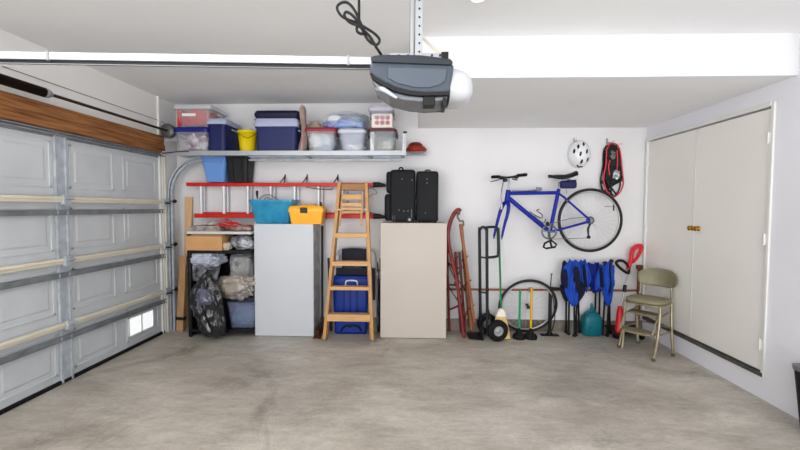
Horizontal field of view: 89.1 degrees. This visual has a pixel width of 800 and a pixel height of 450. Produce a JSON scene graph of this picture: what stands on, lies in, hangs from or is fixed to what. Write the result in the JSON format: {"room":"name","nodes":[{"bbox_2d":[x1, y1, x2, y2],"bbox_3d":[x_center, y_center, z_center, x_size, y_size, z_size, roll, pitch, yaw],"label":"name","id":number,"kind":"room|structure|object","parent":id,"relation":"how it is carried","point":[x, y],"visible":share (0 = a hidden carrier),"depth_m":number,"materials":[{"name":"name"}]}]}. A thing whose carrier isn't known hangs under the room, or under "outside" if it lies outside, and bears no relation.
{"room":"garage","nodes":[
{"label":"garage","id":0,"kind":"room"},
{"bbox_2d":[0,29,178,301],"bbox_3d":[-2.867,0.040,1.510,0.120,2.671,6.800,0,2,2],"label":"wall","id":1,"kind":"structure","parent":0,"point":[83,79],"depth_m":3.60,"materials":[{"name":"paint"}]},
{"bbox_2d":[0,90,164,152],"bbox_3d":[-2.822,-0.765,1.324,0.125,0.185,6.500,0,2,2],"label":"trim","id":2,"kind":"structure","parent":1,"relation":"attached to","point":[13,107],"depth_m":3.33,"materials":[{"name":"brown wood"}]},
{"bbox_2d":[2,66,164,123],"bbox_3d":[-2.700,-1.116,3.704,0.026,0.044,1.814,0,2,2],"label":"wire","id":3,"kind":"object","parent":1,"relation":"attached to","point":[2,66],"visible":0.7,"depth_m":3.37,"materials":[{"name":"grey metal"}]},
{"bbox_2d":[0,73,177,140],"bbox_3d":[-2.653,-0.899,1.392,0.198,0.179,6.460,0,2,1],"label":"spring","id":4,"kind":"object","parent":1,"relation":"attached to","point":[166,130],"visible":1,"depth_m":3.09,"materials":[{"name":"metal"}]},
{"bbox_2d":[157,96,160,135],"bbox_3d":[-2.680,-1.209,4.510,0.020,0.431,0.030,0,2,2],"label":"trim","id":5,"kind":"structure","parent":1,"relation":"attached to","point":[158,97],"depth_m":4.50,"materials":[{"name":"white paint"}]},
{"bbox_2d":[163,156,169,331],"bbox_3d":[-2.700,0.216,4.678,0.042,2.050,0.027,0,2,2],"label":"trim","id":6,"kind":"structure","parent":1,"relation":"attached to","point":[164,158],"depth_m":4.67,"materials":[{"name":"metal"}]},
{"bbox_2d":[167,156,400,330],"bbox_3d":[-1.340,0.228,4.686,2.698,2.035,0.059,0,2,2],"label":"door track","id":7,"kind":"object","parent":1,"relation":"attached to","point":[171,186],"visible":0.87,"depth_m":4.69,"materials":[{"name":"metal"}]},
{"bbox_2d":[0,119,177,414],"bbox_3d":[-2.787,0.325,2.158,0.151,2.046,5.176,0,2,3],"label":"garage door","id":8,"kind":"structure","parent":7,"relation":"attached to","point":[83,245],"depth_m":3.40,"materials":[{"name":"metal"}]},
{"bbox_2d":[0,327,799,449],"bbox_3d":[0.118,1.448,1.509,6.460,0.120,6.900,0,2,2],"label":"floor","id":9,"kind":"structure","parent":0,"point":[175,390],"depth_m":3.04,"materials":[{"name":"concrete"}]},
{"bbox_2d":[176,256,187,331],"bbox_3d":[-2.543,0.801,4.739,0.120,0.882,0.081,0,2,2],"label":"wooden post","id":10,"kind":"object","parent":9,"relation":"on","point":[182,283],"visible":0.9,"depth_m":4.72,"materials":[{"name":"brown wood"}]},
{"bbox_2d":[184,197,192,326],"bbox_3d":[-2.547,0.447,4.883,0.125,1.567,0.045,0,2,2],"label":"board","id":11,"kind":"object","parent":9,"relation":"on","point":[188,200],"visible":0.49,"depth_m":4.85,"materials":[{"name":"brown wood"}]},
{"bbox_2d":[190,269,226,337],"bbox_3d":[-2.080,0.855,4.403,0.386,0.751,0.228,1,2,11],"label":"garbage bag","id":12,"kind":"object","parent":9,"relation":"on","point":[210,319],"visible":0.98,"depth_m":4.34,"materials":[{"name":"black plastic"}]},
{"bbox_2d":[195,288,212,305],"bbox_3d":[-2.084,0.769,4.315,0.192,0.194,0.069,0,2,2],"label":"clear bag","id":13,"kind":"object","parent":12,"relation":"on","point":[202,296],"visible":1,"depth_m":4.29,"materials":[{"name":"plastic"}]},
{"bbox_2d":[187,230,254,336],"bbox_3d":[-1.994,0.653,4.679,0.717,1.181,0.380,0,2,2],"label":"shelving unit","id":14,"kind":"object","parent":9,"relation":"on","point":[229,306],"visible":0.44,"depth_m":4.54,"materials":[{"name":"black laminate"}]},
{"bbox_2d":[186,264,220,280],"bbox_3d":[-2.233,0.534,4.612,0.400,0.220,0.202,0,2,2],"label":"bag","id":15,"kind":"object","parent":14,"relation":"hanging from","point":[198,270],"visible":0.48,"depth_m":4.54,"materials":[{"name":"plastic"}]},
{"bbox_2d":[188,225,229,230],"bbox_3d":[-2.165,0.033,4.649,0.370,0.059,0.300,0,2,2],"label":"pile","id":16,"kind":"object","parent":14,"relation":"on","point":[195,227],"visible":0.8,"depth_m":4.50,"materials":[{"name":"grey fabric"}]},
{"bbox_2d":[206,221,219,224],"bbox_3d":[-2.099,-0.019,4.551,0.140,0.055,0.113,0,2,2],"label":"plastic wrap","id":17,"kind":"object","parent":16,"relation":"on","point":[209,222],"visible":0.97,"depth_m":4.52,"materials":[{"name":"white plastic"}]},
{"bbox_2d":[190,253,227,266],"bbox_3d":[-2.199,0.369,4.596,0.447,0.196,0.294,0,2,2],"label":"bag","id":18,"kind":"object","parent":14,"relation":"on","point":[207,260],"visible":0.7,"depth_m":4.50,"materials":[{"name":"white plastic"}]},
{"bbox_2d":[186,234,233,250],"bbox_3d":[-2.149,0.185,4.609,0.428,0.178,0.291,0,2,2],"label":"cardboard box","id":19,"kind":"object","parent":14,"relation":"on","point":[212,242],"visible":0.95,"depth_m":4.47,"materials":[{"name":"brown cardboard"}]},
{"bbox_2d":[223,242,231,249],"bbox_3d":[-1.929,0.236,4.529,0.103,0.103,0.120,0,2,2],"label":"paper scrap","id":20,"kind":"object","parent":14,"relation":"on","point":[227,245],"visible":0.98,"depth_m":4.49,"materials":[{"name":"beige paper"}]},
{"bbox_2d":[225,225,253,230],"bbox_3d":[-1.801,0.033,4.591,0.310,0.076,0.263,0,2,2],"label":"netting","id":21,"kind":"object","parent":14,"relation":"on","point":[235,228],"visible":0.87,"depth_m":4.51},
{"bbox_2d":[210,219,251,228],"bbox_3d":[-1.886,-0.011,4.541,0.493,0.113,0.139,0,2,2],"label":"coiled cable","id":22,"kind":"object","parent":21,"relation":"on","point":[230,222],"visible":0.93,"depth_m":4.52,"materials":[{"name":"red plastic"}]},
{"bbox_2d":[230,234,253,249],"bbox_3d":[-1.771,0.192,4.637,0.312,0.191,0.271,0,2,2],"label":"plastic bundle","id":23,"kind":"object","parent":14,"relation":"on","point":[241,241],"visible":0.87,"depth_m":4.54,"materials":[{"name":"grey plastic"}]},
{"bbox_3d":[-1.779,1.009,4.686,0.365,0.291,0.284,0,2,2],"label":"storage bin","id":24,"kind":"object","parent":14,"relation":"on","visible":0},
{"bbox_2d":[218,275,255,300],"bbox_3d":[-1.854,0.705,4.634,0.537,0.289,0.313,0,2,2],"label":"bag","id":25,"kind":"object","parent":24,"relation":"on","point":[232,287],"visible":0.86,"depth_m":4.53,"materials":[{"name":"beige plastic"}]},
{"bbox_2d":[232,255,254,275],"bbox_3d":[-1.799,0.461,4.676,0.294,0.336,0.272,0,2,2],"label":"plastic bag","id":26,"kind":"object","parent":25,"relation":"on","point":[241,264],"visible":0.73,"depth_m":4.60,"materials":[{"name":"grey plastic"}]},
{"bbox_2d":[232,305,254,324],"bbox_3d":[-1.778,1.042,4.684,0.276,0.217,0.248,0,2,2],"label":"cloths","id":27,"kind":"object","parent":24,"relation":"in","point":[245,315],"visible":0.81,"depth_m":4.60,"materials":[{"name":"blue fabric"}]},
{"bbox_2d":[254,224,319,335],"bbox_3d":[-1.288,0.613,4.701,0.668,1.264,0.340,0,2,2],"label":"cabinet","id":28,"kind":"object","parent":9,"relation":"on","point":[286,256],"visible":0.92,"depth_m":4.53,"materials":[{"name":"grey metal"}]},
{"bbox_2d":[249,199,298,223],"bbox_3d":[-1.441,-0.155,4.674,0.500,0.271,0.290,0,2,2],"label":"storage bin","id":29,"kind":"object","parent":28,"relation":"on","point":[265,211],"visible":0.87,"depth_m":4.55,"materials":[{"name":"teal plastic"}]},
{"bbox_2d":[259,194,277,199],"bbox_3d":[-1.512,-0.313,4.659,0.240,0.083,0.031,0,2,2],"label":"wire loop","id":30,"kind":"object","parent":29,"relation":"in","point":[265,194],"visible":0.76,"depth_m":4.65,"materials":[{"name":"grey metal"}]},
{"bbox_2d":[288,205,326,223],"bbox_3d":[-1.040,-0.120,4.574,0.397,0.214,0.212,0,2,2],"label":"toolbox","id":31,"kind":"object","parent":28,"relation":"on","point":[302,214],"visible":1,"depth_m":4.49,"materials":[{"name":"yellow plastic"}]},
{"bbox_2d":[313,226,323,338],"bbox_3d":[-0.909,0.631,4.669,0.097,1.234,0.466,0,2,2],"label":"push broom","id":32,"kind":"object","parent":9,"relation":"on","point":[319,330],"visible":0.83,"depth_m":4.65,"materials":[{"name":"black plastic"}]},
{"bbox_2d":[322,182,374,341],"bbox_3d":[-0.555,0.395,4.463,0.567,1.727,0.237,0,2,2],"label":"stepladder","id":33,"kind":"object","parent":9,"relation":"on","point":[329,316],"visible":1,"depth_m":4.40,"materials":[{"name":"brown wood"}]},
{"bbox_2d":[333,275,367,333],"bbox_3d":[-0.566,0.915,4.675,0.418,0.662,0.164,0,2,2],"label":"cooler","id":34,"kind":"object","parent":9,"relation":"on","point":[355,301],"visible":0.79,"depth_m":4.62,"materials":[{"name":"blue plastic"}]},
{"bbox_2d":[327,247,380,331],"bbox_3d":[-0.534,0.763,4.750,0.647,1.000,0.086,0,2,2],"label":"lawn chair","id":35,"kind":"object","parent":9,"relation":"on","point":[348,253],"visible":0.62,"depth_m":4.74,"materials":[{"name":"metal"}]},
{"bbox_2d":[377,262,378,332],"bbox_3d":[-0.255,0.828,4.632,0.028,0.810,0.052,0,2,2],"label":"strap","id":36,"kind":"object","parent":9,"relation":"on","point":[377,262],"visible":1,"depth_m":4.64,"materials":[{"name":"black plastic"}]},
{"bbox_2d":[380,222,446,337],"bbox_3d":[0.154,0.612,4.648,0.728,1.283,0.340,0,2,2],"label":"cabinet","id":37,"kind":"object","parent":9,"relation":"on","point":[413,254],"visible":1,"depth_m":4.48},
{"bbox_2d":[384,167,414,222],"bbox_3d":[0.001,-0.344,4.589,0.343,0.625,0.307,0,2,2],"label":"suitcase","id":38,"kind":"object","parent":37,"relation":"on","point":[399,205],"visible":1,"depth_m":4.46,"materials":[{"name":"black fabric"}]},
{"bbox_2d":[416,169,438,222],"bbox_3d":[0.305,-0.328,4.590,0.243,0.598,0.284,0,2,2],"label":"suitcase","id":39,"kind":"object","parent":37,"relation":"on","point":[427,181],"visible":1,"depth_m":4.45,"materials":[{"name":"black fabric"}]},
{"bbox_2d":[447,208,465,337],"bbox_3d":[0.634,0.533,4.604,0.234,1.455,0.228,0,2,2],"label":"sled","id":40,"kind":"object","parent":9,"relation":"on","point":[454,264],"visible":0.97,"depth_m":4.52,"materials":[{"name":"red wood"}]},
{"bbox_2d":[457,212,475,332],"bbox_3d":[0.744,0.549,4.603,0.228,1.428,0.220,0,2,2],"label":"sled","id":41,"kind":"object","parent":9,"relation":"on","point":[469,313],"visible":0.93,"depth_m":4.51,"materials":[{"name":"brown wood"}]},
{"bbox_2d":[466,226,507,341],"bbox_3d":[0.953,0.631,4.519,0.406,1.260,0.364,0,2,-11],"label":"hand truck","id":42,"kind":"object","parent":9,"relation":"on","point":[497,330],"visible":1,"depth_m":4.41,"materials":[{"name":"black metal"}]},
{"bbox_2d":[495,228,509,338],"bbox_3d":[1.121,0.643,4.596,0.215,1.212,0.334,0,2,2],"label":"broom","id":43,"kind":"object","parent":9,"relation":"on","point":[500,314],"visible":0.56,"depth_m":4.47,"materials":[{"name":"yellow wicker"}]},
{"bbox_2d":[512,291,525,339],"bbox_3d":[1.328,0.998,4.516,0.144,0.532,0.144,0,2,2],"label":"plunger","id":44,"kind":"object","parent":9,"relation":"on","point":[518,335],"visible":1,"depth_m":4.50,"materials":[{"name":"black rubber"}]},
{"bbox_2d":[512,328,525,339],"bbox_3d":[1.327,1.206,4.524,0.144,0.115,0.144,0,2,2],"label":"cup","id":45,"kind":"object","parent":44,"relation":"on","point":[518,335],"depth_m":4.49,"materials":[{"name":"black rubber"}]},
{"bbox_2d":[498,279,557,331],"bbox_3d":[1.464,0.931,4.653,0.670,0.651,0.191,0,2,2],"label":"wheel","id":46,"kind":"object","parent":9,"relation":"on","point":[526,281],"visible":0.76,"depth_m":4.62,"materials":[{"name":"rubber"}]},
{"bbox_2d":[525,287,536,339],"bbox_3d":[1.457,0.976,4.516,0.144,0.576,0.144,0,2,2],"label":"plunger","id":47,"kind":"object","parent":9,"relation":"on","point":[530,335],"visible":0.97,"depth_m":4.50,"materials":[{"name":"black rubber"}]},
{"bbox_2d":[525,328,536,339],"bbox_3d":[1.456,1.206,4.526,0.144,0.115,0.144,0,2,2],"label":"cup","id":48,"kind":"object","parent":47,"relation":"on","point":[530,335],"depth_m":4.49,"materials":[{"name":"black rubber"}]},
{"bbox_2d":[540,273,559,335],"bbox_3d":[1.727,0.905,4.614,0.254,0.712,0.090,0,2,2],"label":"pump","id":49,"kind":"object","parent":9,"relation":"on","point":[549,333],"visible":0.91,"depth_m":4.60,"materials":[{"name":"black plastic"}]},
{"bbox_2d":[560,258,583,336],"bbox_3d":[1.955,0.813,4.612,0.290,0.894,0.232,0,2,2],"label":"camp chair","id":50,"kind":"object","parent":9,"relation":"on","point":[571,289],"visible":1,"depth_m":4.53,"materials":[{"name":"blue fabric"}]},
{"bbox_2d":[580,303,602,335],"bbox_3d":[2.199,1.078,4.661,0.216,0.366,0.168,0,2,2],"label":"jug","id":51,"kind":"object","parent":9,"relation":"on","point":[591,321],"visible":1,"depth_m":4.60,"materials":[{"name":"plastic"}]},
{"bbox_2d":[578,259,615,336],"bbox_3d":[2.232,0.821,4.608,0.433,0.884,0.225,0,2,2],"label":"camp chair","id":52,"kind":"object","parent":9,"relation":"on","point":[597,275],"visible":0.96,"depth_m":4.55,"materials":[{"name":"blue fabric"}]},
{"bbox_2d":[605,325,644,339],"bbox_3d":[2.554,1.217,4.600,0.340,0.095,0.270,0,2,2],"label":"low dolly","id":53,"kind":"object","parent":9,"relation":"on","point":[611,328],"visible":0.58,"depth_m":4.59,"materials":[{"name":"black plastic"}]},
{"bbox_2d":[612,244,643,338],"bbox_3d":[2.556,0.741,4.588,0.451,1.054,0.138,-1,3,-31],"label":"string trimmer","id":54,"kind":"object","parent":9,"relation":"on","point":[619,314],"visible":0.94,"depth_m":4.56,"materials":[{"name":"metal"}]},
{"bbox_2d":[635,265,642,324],"bbox_3d":[2.762,0.813,4.695,0.064,0.703,0.060,0,2,2],"label":"mallet","id":55,"kind":"object","parent":9,"relation":"on","point":[638,267],"visible":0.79,"depth_m":4.68,"materials":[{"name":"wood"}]},
{"bbox_2d":[617,268,677,361],"bbox_3d":[2.533,0.875,4.128,0.527,0.818,0.454,-1,3,-29],"label":"chair","id":56,"kind":"object","parent":9,"relation":"on","point":[651,276],"visible":1,"depth_m":4.14,"materials":[{"name":"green metal"}]},
{"bbox_2d":[792,363,799,424],"bbox_3d":[2.704,1.125,2.492,0.344,0.460,0.344,0,2,2],"label":"trash can","id":57,"kind":"object","parent":9,"relation":"on","point":[796,366],"visible":1,"depth_m":2.61,"materials":[{"name":"black plastic"}]},
{"bbox_2d":[0,0,799,103],"bbox_3d":[0.128,-1.331,1.391,6.460,0.100,6.900,0,2,2],"label":"ceiling","id":58,"kind":"structure","parent":0,"point":[214,27],"depth_m":2.75,"materials":[{"name":"paint"}]},
{"bbox_2d":[336,0,382,54],"bbox_3d":[-0.174,-1.020,1.792,0.222,0.557,0.068,0,2,-5],"label":"power cord","id":59,"kind":"object","parent":58,"relation":"hanging from","point":[356,22],"visible":0.95,"depth_m":1.79,"materials":[{"name":"black plastic"}]},
{"bbox_2d":[410,0,412,54],"bbox_3d":[0.053,-1.032,1.845,0.016,0.537,0.025,0,2,2],"label":"support angle","id":60,"kind":"object","parent":58,"relation":"attached to","point":[411,1],"visible":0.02,"depth_m":1.84,"materials":[{"name":"metal"}]},
{"bbox_2d":[414,0,422,54],"bbox_3d":[0.084,-1.030,1.832,0.036,0.539,0.032,0,2,2],"label":"bracket","id":61,"kind":"object","parent":58,"relation":"hanging from","point":[418,3],"visible":0.97,"depth_m":1.82,"materials":[{"name":"metal"}]},
{"bbox_2d":[0,51,472,112],"bbox_3d":[-1.225,-0.693,1.929,3.121,0.334,0.330,0,2,2],"label":"garage door opener","id":62,"kind":"object","parent":61,"relation":"hanging from","point":[426,82],"visible":1,"depth_m":1.86,"materials":[{"name":"metal"}]},
{"bbox_2d":[422,37,439,52],"bbox_3d":[0.151,-0.841,1.912,0.093,0.088,0.003,0,2,2],"label":"brace","id":63,"kind":"object","parent":62,"relation":"attached to","point":[423,38],"visible":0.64,"depth_m":1.91,"materials":[{"name":"white metal"}]},
{"bbox_2d":[176,103,646,320],"bbox_3d":[-0.025,-0.092,4.855,5.914,2.671,0.100,0,2,2],"label":"wall","id":64,"kind":"structure","parent":0,"point":[465,160],"depth_m":4.76,"materials":[{"name":"paint"}]},
{"bbox_2d":[162,131,406,158],"bbox_3d":[-1.234,-0.876,4.551,2.631,0.250,0.527,0,2,2],"label":"storage shelf","id":65,"kind":"object","parent":64,"relation":"attached to","point":[186,154],"visible":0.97,"depth_m":4.32,"materials":[{"name":"metal"}]},
{"bbox_2d":[174,127,208,139],"bbox_3d":[-2.260,-0.937,4.561,0.393,0.264,0.360,0,2,2],"label":"storage bin","id":66,"kind":"object","parent":65,"relation":"on","point":[199,131],"visible":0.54,"depth_m":4.39,"materials":[{"name":"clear plastic"}]},
{"bbox_2d":[184,135,209,150],"bbox_3d":[-2.241,-0.906,4.556,0.304,0.208,0.330,0,2,2],"label":"folded fabric","id":67,"kind":"object","parent":66,"relation":"in","point":[191,144],"visible":0.65,"depth_m":4.45,"materials":[{"name":"fabric"}]},
{"bbox_2d":[173,104,227,117],"bbox_3d":[-2.237,-1.190,4.579,0.436,0.240,0.420,0,2,2],"label":"storage bin","id":68,"kind":"object","parent":66,"relation":"on","point":[205,107],"visible":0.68,"depth_m":4.38,"materials":[{"name":"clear plastic"}]},
{"bbox_2d":[177,110,188,126],"bbox_3d":[-2.391,-1.168,4.568,0.050,0.173,0.315,0,2,2],"label":"folder","id":69,"kind":"object","parent":68,"relation":"in","point":[180,122],"visible":0.44,"depth_m":4.41,"materials":[{"name":"red plastic"}]},
{"bbox_2d":[182,113,195,115],"bbox_3d":[-2.283,-1.192,4.388,0.150,0.030,0.004,0,2,2],"label":"paper label","id":70,"kind":"object","parent":68,"relation":"in","point":[183,114],"visible":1,"depth_m":4.39,"materials":[{"name":"white paper"}]},
{"bbox_2d":[183,110,217,127],"bbox_3d":[-2.224,-1.176,4.561,0.368,0.213,0.322,0,2,2],"label":"cloth","id":71,"kind":"object","parent":68,"relation":"in","point":[201,117],"visible":0.61,"depth_m":4.43,"materials":[{"name":"fabric"}]},
{"bbox_2d":[206,118,241,150],"bbox_3d":[-1.978,-0.982,4.588,0.238,0.353,0.440,0,2,2],"label":"storage bin","id":72,"kind":"object","parent":65,"relation":"on","point":[223,135],"visible":0.8,"depth_m":4.40,"materials":[{"name":"blue plastic"}]},
{"bbox_2d":[237,130,256,150],"bbox_3d":[-1.688,-0.918,4.499,0.219,0.236,0.219,-2,3,-43],"label":"bucket","id":73,"kind":"object","parent":65,"relation":"on","point":[247,138],"visible":0.74,"depth_m":4.42,"materials":[{"name":"yellow plastic"}]},
{"bbox_2d":[254,118,300,150],"bbox_3d":[-1.331,-0.974,4.475,0.490,0.350,0.260,0,2,2],"label":"storage bin","id":74,"kind":"object","parent":65,"relation":"on","point":[273,134],"visible":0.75,"depth_m":4.37,"materials":[{"name":"blue plastic"}]},
{"bbox_2d":[254,110,299,120],"bbox_3d":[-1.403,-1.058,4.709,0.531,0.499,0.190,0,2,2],"label":"lid","id":75,"kind":"object","parent":74,"relation":"on","point":[278,113],"visible":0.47,"depth_m":4.61,"materials":[{"name":"blue plastic"}]},
{"bbox_2d":[298,105,307,150],"bbox_3d":[-1.066,-1.050,4.461,0.098,0.507,0.154,1,3,15],"label":"cloth bag","id":76,"kind":"object","parent":65,"relation":"on","point":[303,142],"visible":0.94,"depth_m":4.41,"materials":[{"name":"fabric"}]},
{"bbox_2d":[307,121,322,150],"bbox_3d":[-0.969,-0.989,4.679,0.226,0.412,0.146,0,2,2],"label":"sack","id":77,"kind":"object","parent":65,"relation":"on","point":[313,123],"visible":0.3,"depth_m":4.62,"materials":[{"name":"fabric"}]},
{"bbox_2d":[305,127,340,137],"bbox_3d":[-0.844,-0.925,4.519,0.357,0.254,0.380,0,2,2],"label":"storage bin","id":78,"kind":"object","parent":65,"relation":"on","point":[330,130],"visible":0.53,"depth_m":4.34,"materials":[{"name":"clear plastic"}]},
{"bbox_2d":[309,133,338,150],"bbox_3d":[-0.849,-0.911,4.500,0.310,0.218,0.300,0,2,2],"label":"linens","id":79,"kind":"object","parent":78,"relation":"in","point":[319,141],"visible":0.83,"depth_m":4.39,"materials":[{"name":"white fabric"}]},
{"bbox_2d":[338,128,368,139],"bbox_3d":[-0.509,-0.917,4.497,0.318,0.242,0.360,0,2,2],"label":"storage bin","id":80,"kind":"object","parent":65,"relation":"on","point":[343,132],"visible":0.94,"depth_m":4.37,"materials":[{"name":"plastic"}]},
{"bbox_2d":[323,113,368,129],"bbox_3d":[-0.600,-1.138,4.512,0.521,0.232,0.294,0,2,4],"label":"bag","id":81,"kind":"object","parent":80,"relation":"on","point":[338,121],"visible":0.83,"depth_m":4.40,"materials":[{"name":"blue plastic"}]},
{"bbox_2d":[345,144,365,150],"bbox_3d":[-0.490,-0.846,4.476,0.233,0.086,0.252,0,2,2],"label":"cloth","id":82,"kind":"object","parent":80,"relation":"in","point":[353,147],"visible":0.77,"depth_m":4.38,"materials":[{"name":"fabric"}]},
{"bbox_2d":[368,128,397,138],"bbox_3d":[-0.181,-0.916,4.505,0.322,0.241,0.400,0,2,2],"label":"storage bin","id":83,"kind":"object","parent":65,"relation":"on","point":[379,132],"visible":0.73,"depth_m":4.37,"materials":[{"name":"clear plastic"}]},
{"bbox_2d":[370,132,375,150],"bbox_3d":[-0.295,-0.904,4.460,0.040,0.200,0.220,0,2,2],"label":"carton","id":84,"kind":"object","parent":83,"relation":"in","point":[372,134],"visible":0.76,"depth_m":4.35,"materials":[{"name":"cardboard"}]},
{"bbox_2d":[378,141,383,149],"bbox_3d":[-0.200,-0.855,4.408,0.075,0.116,0.104,0,2,2],"label":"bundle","id":85,"kind":"object","parent":83,"relation":"in","point":[380,144],"visible":0.77,"depth_m":4.37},
{"bbox_2d":[368,104,394,119],"bbox_3d":[-0.196,-1.162,4.505,0.278,0.251,0.420,0,2,2],"label":"storage bin","id":86,"kind":"object","parent":83,"relation":"on","point":[379,108],"visible":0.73,"depth_m":4.30,"materials":[{"name":"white plastic"}]},
{"bbox_2d":[372,114,392,127],"bbox_3d":[-0.189,-1.117,4.458,0.218,0.147,0.276,0,2,2],"label":"patterned box","id":87,"kind":"object","parent":86,"relation":"in","point":[378,120],"visible":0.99,"depth_m":4.33,"materials":[{"name":"white cardboard"}]},
{"bbox_2d":[383,140,393,149],"bbox_3d":[-0.137,-0.856,4.427,0.155,0.126,0.158,0,2,2],"label":"bundle","id":88,"kind":"object","parent":83,"relation":"in","point":[388,145],"visible":0.67,"depth_m":4.36,"materials":[{"name":"fabric"}]},
{"bbox_2d":[405,152,425,155],"bbox_3d":[0.177,-0.797,4.641,0.239,0.047,0.256,0,2,2],"label":"wire rack","id":89,"kind":"object","parent":64,"relation":"attached to","point":[410,153],"visible":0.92,"depth_m":4.52,"materials":[{"name":"metal"}]},
{"bbox_2d":[406,142,426,152],"bbox_3d":[0.185,-0.882,4.623,0.236,0.120,0.236,0,2,2],"label":"ball","id":90,"kind":"object","parent":89,"relation":"on","point":[413,147],"visible":0.87,"depth_m":4.54,"materials":[{"name":"plastic"}]},
{"bbox_2d":[320,317,641,332],"bbox_3d":[0.069,1.177,4.845,5.512,0.135,0.020,0,2,2],"label":"baseboard","id":91,"kind":"structure","parent":64,"relation":"attached to","point":[559,325],"depth_m":4.78,"materials":[{"name":"concrete"}]},
{"bbox_2d":[528,187,541,190],"bbox_3d":[1.519,-0.400,4.576,0.065,0.034,0.312,0,2,2],"label":"hook","id":92,"kind":"object","parent":64,"relation":"attached to","point":[537,188],"visible":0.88,"depth_m":4.42,"materials":[{"name":"grey metal"}]},
{"bbox_2d":[491,171,622,251],"bbox_3d":[1.708,-0.145,4.392,1.425,0.890,0.365,1,2,8],"label":"bicycle","id":93,"kind":"object","parent":92,"relation":"hanging from","point":[564,184],"visible":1,"depth_m":4.43,"materials":[{"name":"blue paint"}]},
{"bbox_2d":[446,287,636,291],"bbox_3d":[1.418,0.761,4.767,2.728,0.052,0.040,0,2,2],"label":"copper pipe","id":94,"kind":"object","parent":64,"relation":"attached to","point":[529,288],"visible":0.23,"depth_m":4.75,"materials":[{"name":"metal"}]},
{"bbox_2d":[418,76,794,127],"bbox_3d":[1.488,-1.232,3.783,2.624,0.292,1.832,0,2,2],"label":"ceiling","id":95,"kind":"structure","parent":64,"relation":"attached to","point":[560,102],"depth_m":3.50,"materials":[{"name":"paint"}]},
{"bbox_3d":[-1.368,-0.548,4.781,0.061,0.107,0.119,0,2,2],"label":"wall hook","id":96,"kind":"object","parent":64,"relation":"attached to","visible":0},
{"bbox_2d":[186,182,385,218],"bbox_3d":[-1.297,-0.288,4.757,2.401,0.428,0.123,0,2,2],"label":"ladder","id":97,"kind":"object","parent":96,"relation":"hanging from","point":[225,213],"visible":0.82,"depth_m":4.73,"materials":[{"name":"metal"}]},
{"bbox_2d":[201,156,229,182],"bbox_3d":[-2.116,-0.640,4.728,0.296,0.285,0.254,0,2,2],"label":"storage bin","id":98,"kind":"object","parent":97,"relation":"on","point":[215,168],"visible":0.8,"depth_m":4.63,"materials":[{"name":"blue plastic"}]},
{"bbox_2d":[226,156,254,182],"bbox_3d":[-1.849,-0.639,4.718,0.260,0.285,0.254,0,2,2],"label":"storage bin","id":99,"kind":"object","parent":97,"relation":"on","point":[240,169],"visible":0.91,"depth_m":4.62,"materials":[{"name":"black plastic"}]},
{"bbox_2d":[641,35,799,418],"bbox_3d":[3.114,-0.030,3.660,0.646,2.671,2.060,0,2,2],"label":"wall","id":100,"kind":"structure","parent":0,"point":[777,387],"depth_m":2.96,"materials":[{"name":"paint"}]},
{"bbox_2d":[422,33,799,77],"bbox_3d":[1.454,-1.193,2.866,2.624,0.292,0.004,0,2,2],"label":"beam","id":101,"kind":"structure","parent":100,"relation":"attached to","point":[725,54],"depth_m":2.86,"materials":[{"name":"paint"}]},
{"bbox_2d":[644,129,696,335],"bbox_3d":[2.811,0.071,4.265,0.078,1.990,0.796,0,2,2],"label":"door","id":102,"kind":"structure","parent":100,"relation":"in","point":[671,160],"depth_m":4.19,"materials":[{"name":"paint"}]},
{"bbox_2d":[689,129,696,336],"bbox_3d":[2.799,0.087,3.879,0.004,1.990,0.010,0,2,2],"label":"door frame","id":103,"kind":"structure","parent":100,"relation":"attached to","point":[696,129],"depth_m":3.87,"materials":[{"name":"white paint"}]},
{"bbox_2d":[642,316,761,376],"bbox_3d":[2.798,1.106,3.893,0.050,0.030,1.625,0,2,2],"label":"trim","id":104,"kind":"structure","parent":100,"relation":"attached to","point":[750,368],"depth_m":3.59,"materials":[{"name":"grey metal"}]},
{"bbox_2d":[641,101,775,376],"bbox_3d":[2.788,0.083,3.861,0.018,2.075,1.661,0,2,2],"label":"trim","id":105,"kind":"structure","parent":100,"relation":"attached to","point":[772,104],"depth_m":3.07,"materials":[{"name":"white paint"}]},
{"bbox_2d":[690,109,770,369],"bbox_3d":[2.781,0.105,3.465,0.078,1.990,0.819,0,2,2],"label":"door","id":106,"kind":"structure","parent":100,"relation":"in","point":[732,156],"depth_m":3.40,"materials":[{"name":"paint"}]},
{"bbox_3d":[2.007,-0.977,4.652,0.016,0.050,0.078,0,2,2],"label":"wall hook","id":107,"kind":"object","parent":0,"visible":0},
{"bbox_2d":[568,140,590,167],"bbox_3d":[2.058,-0.813,4.618,0.251,0.318,0.128,0,2,2],"label":"helmet","id":108,"kind":"object","parent":107,"relation":"hanging from","point":[579,152],"visible":1,"depth_m":4.59,"materials":[{"name":"white plastic"}]},
{"bbox_3d":[2.393,-0.961,4.626,0.043,0.065,0.102,0,2,2],"label":"wall hook","id":109,"kind":"object","parent":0,"visible":0},
{"bbox_2d":[600,144,620,195],"bbox_3d":[2.417,-0.610,4.654,0.240,0.627,0.024,0,2,2],"label":"snowshoe","id":110,"kind":"object","parent":109,"relation":"hanging from","point":[604,150],"visible":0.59,"depth_m":4.65,"materials":[{"name":"plastic"}]},
{"bbox_2d":[601,143,623,196],"bbox_3d":[2.418,-0.621,4.597,0.255,0.621,0.061,0,2,2],"label":"snowshoe","id":111,"kind":"object","parent":109,"relation":"hanging from","point":[614,174],"visible":0.98,"depth_m":4.60,"materials":[{"name":"black plastic"}]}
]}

